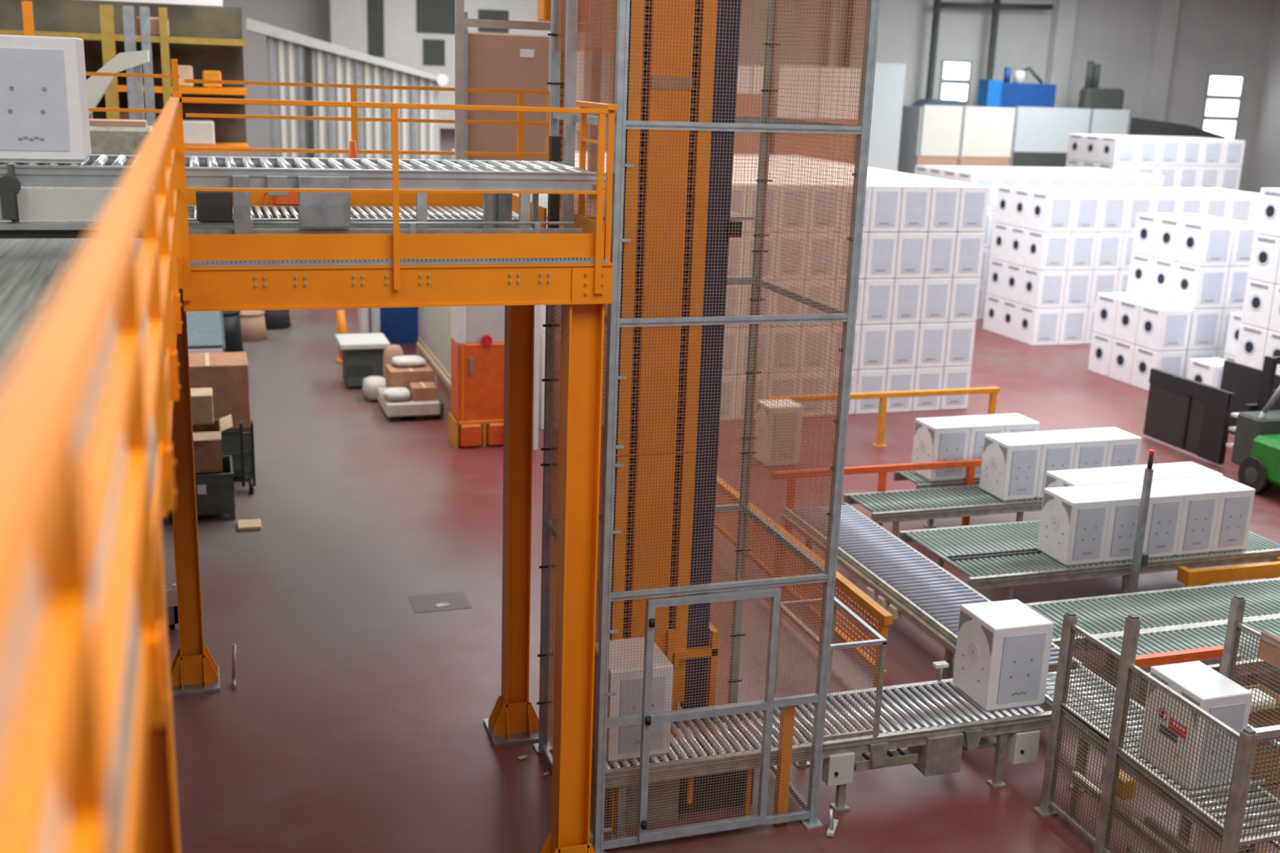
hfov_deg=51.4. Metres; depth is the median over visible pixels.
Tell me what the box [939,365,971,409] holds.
appliance
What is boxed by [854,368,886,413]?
appliance
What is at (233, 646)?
pipe
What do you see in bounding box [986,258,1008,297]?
appliance
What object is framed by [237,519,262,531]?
carton
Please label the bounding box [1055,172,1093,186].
appliance
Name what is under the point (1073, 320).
appliance
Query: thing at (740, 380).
appliance
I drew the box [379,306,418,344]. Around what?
container
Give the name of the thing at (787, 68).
tall cabinet
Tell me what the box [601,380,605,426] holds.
appliance
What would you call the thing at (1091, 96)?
filter
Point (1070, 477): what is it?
appliance
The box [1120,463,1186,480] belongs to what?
appliance
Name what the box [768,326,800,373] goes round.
appliance
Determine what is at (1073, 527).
appliance
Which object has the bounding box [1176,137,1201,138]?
appliance
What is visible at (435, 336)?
wall
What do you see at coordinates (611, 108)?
guardrail
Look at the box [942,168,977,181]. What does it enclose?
appliance
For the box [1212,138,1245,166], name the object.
appliance
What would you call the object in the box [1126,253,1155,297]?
appliance
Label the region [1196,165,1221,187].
appliance
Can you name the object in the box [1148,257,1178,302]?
appliance
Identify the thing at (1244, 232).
appliance
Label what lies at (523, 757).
paper scrap
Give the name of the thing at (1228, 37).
wall
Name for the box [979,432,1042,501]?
appliance
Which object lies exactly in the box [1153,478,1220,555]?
appliance
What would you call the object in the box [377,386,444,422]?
pallet
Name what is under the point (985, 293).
appliance
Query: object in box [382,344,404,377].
sack
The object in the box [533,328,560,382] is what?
appliance
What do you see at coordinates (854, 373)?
appliance
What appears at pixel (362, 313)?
bollard cover
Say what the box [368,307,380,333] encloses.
bollard cover
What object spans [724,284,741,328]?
appliance
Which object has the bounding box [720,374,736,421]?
appliance
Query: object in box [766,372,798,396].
appliance
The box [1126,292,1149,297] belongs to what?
appliance
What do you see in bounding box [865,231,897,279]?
appliance
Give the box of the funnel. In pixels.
[347,140,357,158]
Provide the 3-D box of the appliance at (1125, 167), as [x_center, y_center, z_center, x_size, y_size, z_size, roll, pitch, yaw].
[15.317,-8.053,42.867,0.835,0.828,0.834,-3,16,-18]
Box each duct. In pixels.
[92,0,222,6]
[187,219,582,234]
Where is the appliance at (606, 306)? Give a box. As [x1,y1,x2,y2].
[604,303,607,331]
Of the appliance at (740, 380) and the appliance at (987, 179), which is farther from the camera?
the appliance at (987, 179)
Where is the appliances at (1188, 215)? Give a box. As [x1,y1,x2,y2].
[1165,213,1214,217]
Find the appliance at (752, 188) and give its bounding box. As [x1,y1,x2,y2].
[736,181,779,231]
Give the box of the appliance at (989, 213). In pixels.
[983,210,993,247]
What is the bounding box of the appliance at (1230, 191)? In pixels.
[1216,190,1251,192]
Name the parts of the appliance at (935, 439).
panel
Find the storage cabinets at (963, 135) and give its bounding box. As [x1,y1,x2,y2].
[897,104,1132,173]
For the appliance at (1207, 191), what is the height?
0.963 m
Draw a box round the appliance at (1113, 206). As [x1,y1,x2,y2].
[1088,191,1128,231]
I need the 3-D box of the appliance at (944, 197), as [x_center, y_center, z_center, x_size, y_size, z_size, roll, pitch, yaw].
[5.877,-4.341,26.325,0.631,0.896,0.654,-3,16,-18]
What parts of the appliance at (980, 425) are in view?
panel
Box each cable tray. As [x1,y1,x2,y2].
[853,748,918,772]
[962,735,996,751]
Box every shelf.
[0,29,244,46]
[117,84,247,95]
[184,142,249,152]
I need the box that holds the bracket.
[609,705,795,835]
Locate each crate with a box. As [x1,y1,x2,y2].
[163,455,235,524]
[221,428,252,478]
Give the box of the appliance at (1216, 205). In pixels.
[1190,192,1230,218]
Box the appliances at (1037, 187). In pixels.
[1026,186,1231,190]
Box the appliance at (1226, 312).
[1217,307,1242,349]
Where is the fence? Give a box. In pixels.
[1033,595,1279,852]
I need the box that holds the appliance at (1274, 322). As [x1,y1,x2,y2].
[1268,284,1279,332]
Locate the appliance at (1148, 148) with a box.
[1131,137,1160,164]
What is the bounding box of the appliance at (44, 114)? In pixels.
[0,34,91,163]
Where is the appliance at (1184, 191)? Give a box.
[1166,189,1206,192]
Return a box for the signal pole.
[1128,449,1154,593]
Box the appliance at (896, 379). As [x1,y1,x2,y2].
[884,368,915,413]
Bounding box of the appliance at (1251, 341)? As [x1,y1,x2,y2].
[1234,323,1271,369]
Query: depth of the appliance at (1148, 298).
30.32 m
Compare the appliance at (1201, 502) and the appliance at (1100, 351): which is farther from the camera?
the appliance at (1100, 351)
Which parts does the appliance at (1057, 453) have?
panel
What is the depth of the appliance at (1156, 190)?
35.78 m
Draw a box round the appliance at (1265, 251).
[1247,233,1279,284]
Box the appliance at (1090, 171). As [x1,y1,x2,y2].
[1089,171,1123,173]
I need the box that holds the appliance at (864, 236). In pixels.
[835,231,868,279]
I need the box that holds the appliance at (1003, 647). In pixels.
[952,599,1053,711]
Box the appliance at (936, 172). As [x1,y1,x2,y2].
[928,167,960,178]
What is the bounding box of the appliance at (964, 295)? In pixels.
[947,277,980,322]
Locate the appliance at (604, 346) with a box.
[602,331,607,379]
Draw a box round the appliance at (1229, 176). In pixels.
[1217,165,1241,190]
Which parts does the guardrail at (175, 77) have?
rail, rail, post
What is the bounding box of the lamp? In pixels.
[1146,449,1154,469]
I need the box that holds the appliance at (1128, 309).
[1113,297,1168,344]
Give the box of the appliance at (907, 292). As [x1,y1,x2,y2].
[890,278,923,324]
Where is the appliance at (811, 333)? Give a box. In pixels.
[798,325,831,372]
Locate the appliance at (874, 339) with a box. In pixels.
[857,324,890,369]
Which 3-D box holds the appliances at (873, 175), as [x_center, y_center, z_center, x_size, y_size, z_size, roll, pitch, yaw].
[1.008,-3.591,29.936,9.029,4.528,8.565,-3,16,-18]
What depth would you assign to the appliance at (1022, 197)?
34.54 m
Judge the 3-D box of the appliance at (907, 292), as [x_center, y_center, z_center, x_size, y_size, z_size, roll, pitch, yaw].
[5.199,-2.556,26.590,0.631,0.896,0.654,-3,16,-18]
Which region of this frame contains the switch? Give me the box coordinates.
[826,808,838,836]
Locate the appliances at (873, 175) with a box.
[451,149,970,328]
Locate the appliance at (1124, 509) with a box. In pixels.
[1080,483,1141,562]
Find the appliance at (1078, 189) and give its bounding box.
[1066,188,1107,191]
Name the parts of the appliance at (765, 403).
panel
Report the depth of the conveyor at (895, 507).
18.91 m
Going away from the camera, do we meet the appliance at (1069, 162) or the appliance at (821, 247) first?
the appliance at (821, 247)
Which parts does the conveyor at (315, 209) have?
skirt panel, motor, motor, motor, frame, frame, motor, leg, leg, leg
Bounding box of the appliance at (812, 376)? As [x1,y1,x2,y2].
[796,371,827,417]
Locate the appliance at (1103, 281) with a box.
[1088,269,1119,306]
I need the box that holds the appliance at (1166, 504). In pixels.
[1117,480,1184,558]
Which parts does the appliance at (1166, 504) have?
panel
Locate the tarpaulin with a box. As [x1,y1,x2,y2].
[911,98,962,106]
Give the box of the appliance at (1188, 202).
[1161,191,1204,214]
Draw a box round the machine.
[1128,116,1226,138]
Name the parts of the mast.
seam plate, seam plate, foot frame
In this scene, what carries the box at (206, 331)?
on the floor
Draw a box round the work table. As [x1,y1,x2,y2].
[334,333,390,389]
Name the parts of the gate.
plate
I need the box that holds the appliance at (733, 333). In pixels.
[722,328,739,374]
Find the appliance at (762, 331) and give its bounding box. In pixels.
[737,327,769,374]
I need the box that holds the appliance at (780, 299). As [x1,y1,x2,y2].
[770,280,804,327]
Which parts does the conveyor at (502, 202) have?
frame, frame, box rail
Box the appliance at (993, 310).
[982,293,1003,333]
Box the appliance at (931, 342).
[915,322,947,367]
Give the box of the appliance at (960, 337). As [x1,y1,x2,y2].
[943,321,975,366]
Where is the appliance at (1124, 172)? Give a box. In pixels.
[1110,171,1143,173]
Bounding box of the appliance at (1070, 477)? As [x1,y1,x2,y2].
[1044,468,1112,488]
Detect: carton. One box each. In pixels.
[120,111,128,119]
[170,65,193,87]
[188,351,250,429]
[190,387,213,425]
[192,414,232,474]
[385,363,433,390]
[408,382,437,401]
[463,11,550,160]
[1242,684,1279,786]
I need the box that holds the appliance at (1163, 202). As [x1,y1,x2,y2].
[1137,191,1179,213]
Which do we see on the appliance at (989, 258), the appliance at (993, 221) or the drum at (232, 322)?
the appliance at (993, 221)
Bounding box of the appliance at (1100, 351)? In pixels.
[1088,332,1115,377]
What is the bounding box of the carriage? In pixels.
[1176,556,1279,587]
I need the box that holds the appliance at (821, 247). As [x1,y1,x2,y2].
[804,232,838,279]
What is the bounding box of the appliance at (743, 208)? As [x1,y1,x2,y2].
[730,181,746,231]
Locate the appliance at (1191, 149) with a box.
[1172,137,1203,165]
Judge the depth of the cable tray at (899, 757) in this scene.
12.19 m
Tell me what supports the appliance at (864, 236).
on the appliance
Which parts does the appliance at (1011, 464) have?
panel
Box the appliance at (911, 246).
[894,231,927,278]
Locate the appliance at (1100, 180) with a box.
[1082,173,1117,186]
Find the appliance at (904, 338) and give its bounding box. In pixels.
[886,323,919,368]
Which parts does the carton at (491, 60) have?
corner post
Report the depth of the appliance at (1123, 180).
38.37 m
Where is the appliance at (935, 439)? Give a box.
[911,416,970,481]
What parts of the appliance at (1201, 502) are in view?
panel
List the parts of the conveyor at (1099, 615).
leg, frame, frame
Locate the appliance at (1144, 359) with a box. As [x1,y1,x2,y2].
[1129,345,1186,391]
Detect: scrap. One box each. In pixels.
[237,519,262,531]
[434,602,450,607]
[518,755,528,759]
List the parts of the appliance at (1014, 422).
panel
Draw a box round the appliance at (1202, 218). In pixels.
[1191,217,1235,220]
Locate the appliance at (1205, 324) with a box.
[1171,303,1222,350]
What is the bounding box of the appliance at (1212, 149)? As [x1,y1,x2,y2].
[1186,137,1224,165]
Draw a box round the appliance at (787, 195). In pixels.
[770,181,810,231]
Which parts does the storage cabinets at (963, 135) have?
wall panel, wall panel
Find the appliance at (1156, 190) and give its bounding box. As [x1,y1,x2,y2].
[1142,189,1183,192]
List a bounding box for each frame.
[454,0,602,199]
[843,0,1053,98]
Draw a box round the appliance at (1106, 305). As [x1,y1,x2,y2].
[1092,292,1145,337]
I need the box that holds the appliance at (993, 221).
[989,210,995,247]
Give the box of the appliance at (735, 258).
[727,232,744,277]
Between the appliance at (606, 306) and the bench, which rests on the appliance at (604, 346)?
the appliance at (606, 306)
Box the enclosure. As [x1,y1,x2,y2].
[533,0,880,852]
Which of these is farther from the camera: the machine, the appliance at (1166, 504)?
the machine
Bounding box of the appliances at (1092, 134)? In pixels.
[1092,133,1204,137]
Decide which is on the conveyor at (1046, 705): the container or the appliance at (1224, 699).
the appliance at (1224, 699)
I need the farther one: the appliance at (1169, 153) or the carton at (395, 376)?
the appliance at (1169, 153)
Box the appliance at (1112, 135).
[1111,135,1137,137]
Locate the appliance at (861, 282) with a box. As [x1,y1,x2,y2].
[831,279,864,325]
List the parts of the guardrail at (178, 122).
post, rail, post, rail, post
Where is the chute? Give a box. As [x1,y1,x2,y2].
[86,49,149,119]
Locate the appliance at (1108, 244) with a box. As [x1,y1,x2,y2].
[1093,231,1123,270]
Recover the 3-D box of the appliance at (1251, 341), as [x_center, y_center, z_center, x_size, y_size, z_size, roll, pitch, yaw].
[12.970,-1.630,27.576,0.775,0.918,0.774,-3,16,-18]
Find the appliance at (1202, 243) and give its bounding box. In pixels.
[1177,220,1235,266]
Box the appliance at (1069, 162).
[1065,159,1081,167]
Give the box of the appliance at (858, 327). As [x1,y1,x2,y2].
[828,324,861,370]
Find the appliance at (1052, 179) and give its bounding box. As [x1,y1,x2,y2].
[1033,172,1070,186]
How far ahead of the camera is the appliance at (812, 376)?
26.14 m
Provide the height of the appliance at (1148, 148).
0.828 m
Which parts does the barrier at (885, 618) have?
post, rail, post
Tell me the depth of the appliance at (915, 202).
25.83 m
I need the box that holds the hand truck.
[239,419,255,493]
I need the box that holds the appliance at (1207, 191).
[1194,190,1229,192]
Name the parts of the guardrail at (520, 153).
post, rail, rail, rail, post, post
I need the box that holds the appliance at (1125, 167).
[1097,162,1135,172]
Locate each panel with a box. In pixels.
[245,17,448,159]
[867,62,906,171]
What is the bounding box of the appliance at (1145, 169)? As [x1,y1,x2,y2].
[1130,164,1156,174]
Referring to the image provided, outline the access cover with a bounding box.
[408,591,471,613]
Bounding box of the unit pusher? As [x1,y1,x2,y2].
[1069,765,1267,852]
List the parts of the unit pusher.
frame, cylinder tank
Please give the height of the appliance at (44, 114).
0.800 m
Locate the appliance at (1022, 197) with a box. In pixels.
[1010,188,1053,228]
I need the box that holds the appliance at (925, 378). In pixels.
[911,366,943,411]
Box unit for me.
[976,66,1056,107]
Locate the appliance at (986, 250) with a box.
[979,247,989,283]
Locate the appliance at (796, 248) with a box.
[773,232,807,279]
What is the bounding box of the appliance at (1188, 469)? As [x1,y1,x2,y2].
[1157,461,1222,478]
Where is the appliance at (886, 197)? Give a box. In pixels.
[866,182,902,231]
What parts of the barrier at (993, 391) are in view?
post, rail, post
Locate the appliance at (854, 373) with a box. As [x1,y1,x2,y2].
[825,369,857,415]
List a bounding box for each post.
[336,310,347,363]
[532,304,540,449]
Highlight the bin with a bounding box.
[182,119,214,145]
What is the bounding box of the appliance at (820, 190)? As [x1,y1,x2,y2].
[800,182,841,231]
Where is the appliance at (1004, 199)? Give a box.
[994,185,1036,225]
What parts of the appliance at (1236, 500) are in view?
panel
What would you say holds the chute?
on the platform
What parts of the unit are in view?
panel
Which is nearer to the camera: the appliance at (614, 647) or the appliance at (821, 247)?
the appliance at (614, 647)
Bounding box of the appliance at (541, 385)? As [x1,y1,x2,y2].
[533,379,559,429]
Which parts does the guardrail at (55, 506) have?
post, rail, post, post, post, post, post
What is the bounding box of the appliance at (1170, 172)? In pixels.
[1155,164,1178,187]
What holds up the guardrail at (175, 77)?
on the platform
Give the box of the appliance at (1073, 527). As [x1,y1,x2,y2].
[1036,485,1111,566]
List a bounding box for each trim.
[613,4,617,103]
[822,0,847,67]
[1044,0,1077,107]
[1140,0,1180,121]
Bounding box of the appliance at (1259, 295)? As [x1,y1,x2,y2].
[1240,279,1277,328]
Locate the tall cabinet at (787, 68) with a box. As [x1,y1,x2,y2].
[769,65,861,164]
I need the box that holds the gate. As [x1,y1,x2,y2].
[511,0,577,228]
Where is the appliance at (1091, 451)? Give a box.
[1052,428,1108,469]
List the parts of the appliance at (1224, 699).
panel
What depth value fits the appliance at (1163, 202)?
34.54 m
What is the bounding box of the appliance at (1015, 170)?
[1015,169,1048,172]
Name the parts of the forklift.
clamp plate, clamp plate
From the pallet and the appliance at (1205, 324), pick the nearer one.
the pallet
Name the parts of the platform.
splice plate, plate, plate, brown panel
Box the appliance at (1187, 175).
[1175,164,1199,187]
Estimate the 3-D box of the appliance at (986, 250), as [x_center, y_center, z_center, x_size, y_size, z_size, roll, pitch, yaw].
[9.353,-4.631,37.855,0.795,1.018,0.794,-3,16,-18]
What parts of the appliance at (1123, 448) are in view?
panel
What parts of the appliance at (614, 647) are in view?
panel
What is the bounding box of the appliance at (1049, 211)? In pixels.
[1027,191,1075,231]
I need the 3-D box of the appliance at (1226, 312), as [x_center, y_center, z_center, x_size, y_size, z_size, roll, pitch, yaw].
[13.205,-2.289,30.102,0.795,0.918,0.774,-3,16,-18]
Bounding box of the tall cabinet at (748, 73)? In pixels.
[733,65,764,155]
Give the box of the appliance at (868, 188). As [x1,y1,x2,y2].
[828,182,871,231]
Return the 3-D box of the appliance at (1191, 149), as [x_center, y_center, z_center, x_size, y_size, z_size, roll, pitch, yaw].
[17.742,-8.983,43.427,0.835,0.828,0.834,-3,16,-18]
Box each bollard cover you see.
[357,307,368,333]
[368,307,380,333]
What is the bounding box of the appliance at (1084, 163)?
[1081,160,1097,168]
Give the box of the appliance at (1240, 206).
[1213,192,1254,222]
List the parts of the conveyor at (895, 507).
leg, frame, frame, leg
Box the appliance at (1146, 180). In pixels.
[1129,173,1164,186]
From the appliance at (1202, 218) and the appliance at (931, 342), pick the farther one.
the appliance at (1202, 218)
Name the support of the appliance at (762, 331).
on the appliance
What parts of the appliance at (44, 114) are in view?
panel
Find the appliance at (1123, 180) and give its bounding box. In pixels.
[1102,173,1141,186]
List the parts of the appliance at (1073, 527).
panel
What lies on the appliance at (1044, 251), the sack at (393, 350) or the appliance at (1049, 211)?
the appliance at (1049, 211)
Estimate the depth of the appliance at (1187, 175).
43.24 m
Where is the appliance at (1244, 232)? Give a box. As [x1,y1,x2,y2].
[1212,220,1255,266]
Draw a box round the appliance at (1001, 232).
[990,222,1013,262]
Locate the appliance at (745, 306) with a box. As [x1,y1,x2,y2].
[739,280,773,328]
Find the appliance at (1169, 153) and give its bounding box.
[1146,137,1182,164]
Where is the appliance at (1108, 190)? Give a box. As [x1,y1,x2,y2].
[1096,189,1131,191]
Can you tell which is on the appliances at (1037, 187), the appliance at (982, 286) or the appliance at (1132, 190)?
the appliance at (1132, 190)
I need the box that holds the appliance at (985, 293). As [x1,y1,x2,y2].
[982,283,987,319]
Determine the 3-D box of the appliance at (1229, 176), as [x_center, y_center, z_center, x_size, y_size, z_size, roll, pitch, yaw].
[19.309,-8.250,44.158,0.835,0.828,0.834,-3,16,-18]
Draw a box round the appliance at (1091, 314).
[1084,306,1095,343]
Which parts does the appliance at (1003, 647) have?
panel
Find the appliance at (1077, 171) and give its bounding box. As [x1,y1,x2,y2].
[1062,170,1096,173]
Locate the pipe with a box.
[231,644,235,688]
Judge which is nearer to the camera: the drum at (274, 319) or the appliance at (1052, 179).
the drum at (274, 319)
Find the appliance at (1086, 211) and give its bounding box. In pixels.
[1058,191,1102,231]
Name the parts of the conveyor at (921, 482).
frame, leg, frame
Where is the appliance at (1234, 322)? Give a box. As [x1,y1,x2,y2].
[1223,311,1242,356]
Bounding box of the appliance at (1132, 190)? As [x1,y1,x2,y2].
[1120,189,1155,191]
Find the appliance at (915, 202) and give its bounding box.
[889,182,931,231]
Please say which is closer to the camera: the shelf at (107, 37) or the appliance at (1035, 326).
the shelf at (107, 37)
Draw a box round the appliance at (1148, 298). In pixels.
[1148,297,1172,303]
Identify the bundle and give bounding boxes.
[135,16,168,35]
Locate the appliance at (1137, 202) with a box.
[1113,191,1154,231]
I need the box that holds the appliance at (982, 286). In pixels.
[976,283,986,319]
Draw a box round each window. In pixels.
[937,58,972,103]
[1200,73,1244,139]
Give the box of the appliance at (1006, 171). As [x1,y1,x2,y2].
[994,169,1027,172]
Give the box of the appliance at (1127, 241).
[1119,231,1134,269]
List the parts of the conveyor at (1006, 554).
leg, frame, leg, frame, leg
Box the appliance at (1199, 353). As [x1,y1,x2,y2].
[1182,349,1216,377]
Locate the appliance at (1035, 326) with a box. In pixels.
[1015,303,1062,345]
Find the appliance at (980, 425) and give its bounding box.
[950,414,1005,479]
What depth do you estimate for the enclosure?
10.94 m
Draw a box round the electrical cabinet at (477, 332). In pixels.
[448,305,504,448]
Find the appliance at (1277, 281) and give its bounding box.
[1275,258,1279,284]
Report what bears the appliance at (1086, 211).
on the appliance at (1082, 245)
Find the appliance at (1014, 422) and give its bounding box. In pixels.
[984,413,1039,433]
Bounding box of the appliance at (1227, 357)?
[1223,354,1235,361]
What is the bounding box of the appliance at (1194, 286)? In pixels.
[1171,262,1228,308]
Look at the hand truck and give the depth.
20.25 m
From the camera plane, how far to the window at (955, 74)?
50.54 m
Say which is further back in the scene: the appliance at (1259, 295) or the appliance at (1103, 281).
the appliance at (1103, 281)
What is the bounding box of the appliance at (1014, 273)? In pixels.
[1002,262,1024,302]
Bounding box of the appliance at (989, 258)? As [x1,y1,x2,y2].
[986,247,991,283]
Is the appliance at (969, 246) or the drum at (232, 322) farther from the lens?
the drum at (232, 322)
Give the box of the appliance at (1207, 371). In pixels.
[1186,357,1229,388]
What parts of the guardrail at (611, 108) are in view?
post, rail, rail, post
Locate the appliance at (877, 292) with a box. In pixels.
[861,278,893,324]
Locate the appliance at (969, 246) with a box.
[951,231,984,277]
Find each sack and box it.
[362,376,386,400]
[381,386,410,400]
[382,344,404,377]
[391,355,426,367]
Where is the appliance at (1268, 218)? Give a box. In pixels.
[1254,187,1279,237]
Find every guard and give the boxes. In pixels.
[773,596,887,741]
[1130,645,1241,702]
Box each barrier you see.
[714,475,893,687]
[766,386,999,446]
[771,458,982,533]
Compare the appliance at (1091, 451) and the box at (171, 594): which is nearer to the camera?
the box at (171, 594)
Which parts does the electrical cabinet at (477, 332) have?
handle, emergency knob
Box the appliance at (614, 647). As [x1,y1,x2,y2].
[592,636,673,762]
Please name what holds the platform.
on the floor
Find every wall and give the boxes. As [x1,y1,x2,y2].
[184,0,1275,191]
[328,0,584,151]
[417,306,481,424]
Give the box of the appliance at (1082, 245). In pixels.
[1066,231,1097,270]
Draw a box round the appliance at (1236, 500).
[1188,475,1255,552]
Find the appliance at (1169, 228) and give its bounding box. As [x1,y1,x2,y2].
[1153,217,1206,262]
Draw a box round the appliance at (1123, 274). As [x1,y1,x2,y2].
[1115,269,1129,293]
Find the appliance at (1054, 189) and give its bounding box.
[1042,188,1083,191]
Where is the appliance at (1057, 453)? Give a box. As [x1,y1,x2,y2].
[1018,431,1075,498]
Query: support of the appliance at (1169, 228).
on the appliance at (1163, 271)
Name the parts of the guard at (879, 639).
panel, panel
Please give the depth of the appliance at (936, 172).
38.58 m
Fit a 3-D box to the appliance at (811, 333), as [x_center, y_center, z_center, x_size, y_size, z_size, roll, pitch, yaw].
[3.326,-1.587,26.226,0.631,0.896,0.654,-3,16,-18]
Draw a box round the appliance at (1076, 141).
[1066,133,1102,160]
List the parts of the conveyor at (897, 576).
leg, frame, leg, motor, motor, motor, leg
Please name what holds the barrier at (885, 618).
on the floor
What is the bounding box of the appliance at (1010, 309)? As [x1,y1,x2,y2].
[999,298,1019,339]
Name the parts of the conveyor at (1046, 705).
leg, frame, leg, leg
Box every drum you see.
[222,310,243,352]
[240,310,267,342]
[263,309,291,329]
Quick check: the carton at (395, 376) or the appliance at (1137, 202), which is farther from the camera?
the appliance at (1137, 202)
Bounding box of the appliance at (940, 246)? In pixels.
[923,231,956,278]
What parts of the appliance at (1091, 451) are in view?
panel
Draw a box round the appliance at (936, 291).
[919,277,951,323]
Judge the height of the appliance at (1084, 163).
0.828 m
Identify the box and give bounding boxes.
[165,583,178,629]
[186,311,225,353]
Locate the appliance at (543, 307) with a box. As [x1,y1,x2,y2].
[540,304,561,333]
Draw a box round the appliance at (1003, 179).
[983,171,1022,210]
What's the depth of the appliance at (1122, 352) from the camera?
30.41 m
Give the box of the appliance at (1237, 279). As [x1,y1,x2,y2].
[1222,266,1249,307]
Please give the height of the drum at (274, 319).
0.760 m
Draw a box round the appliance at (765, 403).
[753,398,802,466]
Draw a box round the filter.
[1078,61,1124,109]
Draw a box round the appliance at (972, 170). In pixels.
[972,169,1005,172]
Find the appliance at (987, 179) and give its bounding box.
[956,171,996,210]
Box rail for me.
[416,342,451,391]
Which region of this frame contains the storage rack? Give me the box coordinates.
[0,0,249,152]
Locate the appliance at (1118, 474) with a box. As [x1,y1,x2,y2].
[1084,466,1143,483]
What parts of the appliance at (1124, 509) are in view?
panel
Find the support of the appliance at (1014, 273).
on the appliance at (1010, 309)
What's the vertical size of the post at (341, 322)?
1.164 m
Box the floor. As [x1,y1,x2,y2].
[160,306,1279,852]
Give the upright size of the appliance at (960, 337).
0.896 m
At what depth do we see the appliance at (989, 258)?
37.63 m
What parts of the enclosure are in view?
post, cross rail, panel, cross rail, panel, cross rail, panel, panel, cross rail, post, panel, cross rail, panel, panel, cross rail, panel, panel, panel, cross rail, cross rail, door, door, cross rail, panel, cross rail, panel, cross rail, cross rail, panel, post, cross rail, panel, cross rail, panel, panel, cross rail, panel, cross rail, panel, cross rail, panel, post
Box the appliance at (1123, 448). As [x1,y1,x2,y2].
[1084,426,1141,466]
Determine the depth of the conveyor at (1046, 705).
12.13 m
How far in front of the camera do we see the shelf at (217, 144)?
22.53 m
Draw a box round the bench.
[88,118,152,155]
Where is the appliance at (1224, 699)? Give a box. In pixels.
[1138,660,1253,791]
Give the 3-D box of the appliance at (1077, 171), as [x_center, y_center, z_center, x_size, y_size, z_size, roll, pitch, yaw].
[12.979,-7.011,39.291,0.795,1.018,0.794,-3,16,-18]
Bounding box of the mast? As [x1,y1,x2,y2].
[598,0,742,762]
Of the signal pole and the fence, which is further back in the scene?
the signal pole
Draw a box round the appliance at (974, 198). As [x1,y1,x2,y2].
[948,183,989,231]
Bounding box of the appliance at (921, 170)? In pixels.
[914,164,949,176]
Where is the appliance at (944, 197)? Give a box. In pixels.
[916,182,960,231]
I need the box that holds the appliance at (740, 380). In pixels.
[734,373,767,420]
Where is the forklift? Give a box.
[1142,355,1279,493]
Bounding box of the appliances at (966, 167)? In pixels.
[943,165,1123,171]
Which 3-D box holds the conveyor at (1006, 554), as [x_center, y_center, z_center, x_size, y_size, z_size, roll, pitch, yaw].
[5.975,1.821,17.596,4.800,0.715,1.774,-3,16,-18]
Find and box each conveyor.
[0,154,605,238]
[186,191,533,228]
[591,661,1051,839]
[781,502,1082,679]
[843,484,1042,537]
[893,471,980,528]
[898,520,1279,599]
[1024,577,1279,684]
[1038,664,1279,852]
[1084,615,1279,688]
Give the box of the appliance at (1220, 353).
[1215,348,1225,358]
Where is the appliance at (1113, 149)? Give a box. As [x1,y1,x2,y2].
[1097,136,1138,164]
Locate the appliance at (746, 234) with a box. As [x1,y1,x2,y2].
[742,232,776,279]
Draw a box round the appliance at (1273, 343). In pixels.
[1262,330,1279,375]
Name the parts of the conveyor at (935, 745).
leg, leg, frame, leg, frame, leg, motor, leg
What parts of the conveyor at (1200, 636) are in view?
frame, frame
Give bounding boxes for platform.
[0,166,754,852]
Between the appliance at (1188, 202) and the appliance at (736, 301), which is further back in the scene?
the appliance at (1188, 202)
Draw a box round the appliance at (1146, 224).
[1131,213,1186,257]
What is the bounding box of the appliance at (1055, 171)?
[1042,170,1075,173]
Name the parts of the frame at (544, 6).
post, post, post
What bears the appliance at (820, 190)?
on the appliance at (821, 247)
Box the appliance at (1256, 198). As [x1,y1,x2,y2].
[1235,192,1260,222]
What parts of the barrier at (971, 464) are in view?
post, rail, post, post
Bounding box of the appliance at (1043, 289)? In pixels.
[1019,266,1066,308]
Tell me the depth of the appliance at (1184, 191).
35.98 m
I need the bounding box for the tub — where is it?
[202,70,222,88]
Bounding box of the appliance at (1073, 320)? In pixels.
[1057,306,1088,344]
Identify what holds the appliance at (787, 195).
on the appliance at (796, 248)
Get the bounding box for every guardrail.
[0,96,184,852]
[85,58,179,112]
[172,91,608,300]
[184,79,549,161]
[575,100,617,262]
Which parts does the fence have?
post, rail, panel, rail, rail, panel, rail, rail, post, panel, rail, rail, panel, rail, post, post, panel, rail, rail, panel, rail, rail, rail, warning plate, rail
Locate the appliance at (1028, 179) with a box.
[1011,172,1046,186]
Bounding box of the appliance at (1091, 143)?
[1082,134,1121,162]
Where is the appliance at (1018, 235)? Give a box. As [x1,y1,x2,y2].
[1006,226,1029,266]
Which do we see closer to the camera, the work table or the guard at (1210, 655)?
the guard at (1210, 655)
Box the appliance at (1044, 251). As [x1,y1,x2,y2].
[1023,229,1071,271]
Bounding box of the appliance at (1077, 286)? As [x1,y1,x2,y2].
[1062,270,1093,307]
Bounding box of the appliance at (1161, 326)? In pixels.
[1135,303,1192,351]
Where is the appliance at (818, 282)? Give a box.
[801,279,835,326]
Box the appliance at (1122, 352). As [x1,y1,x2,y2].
[1108,338,1137,384]
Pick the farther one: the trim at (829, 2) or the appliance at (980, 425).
the trim at (829, 2)

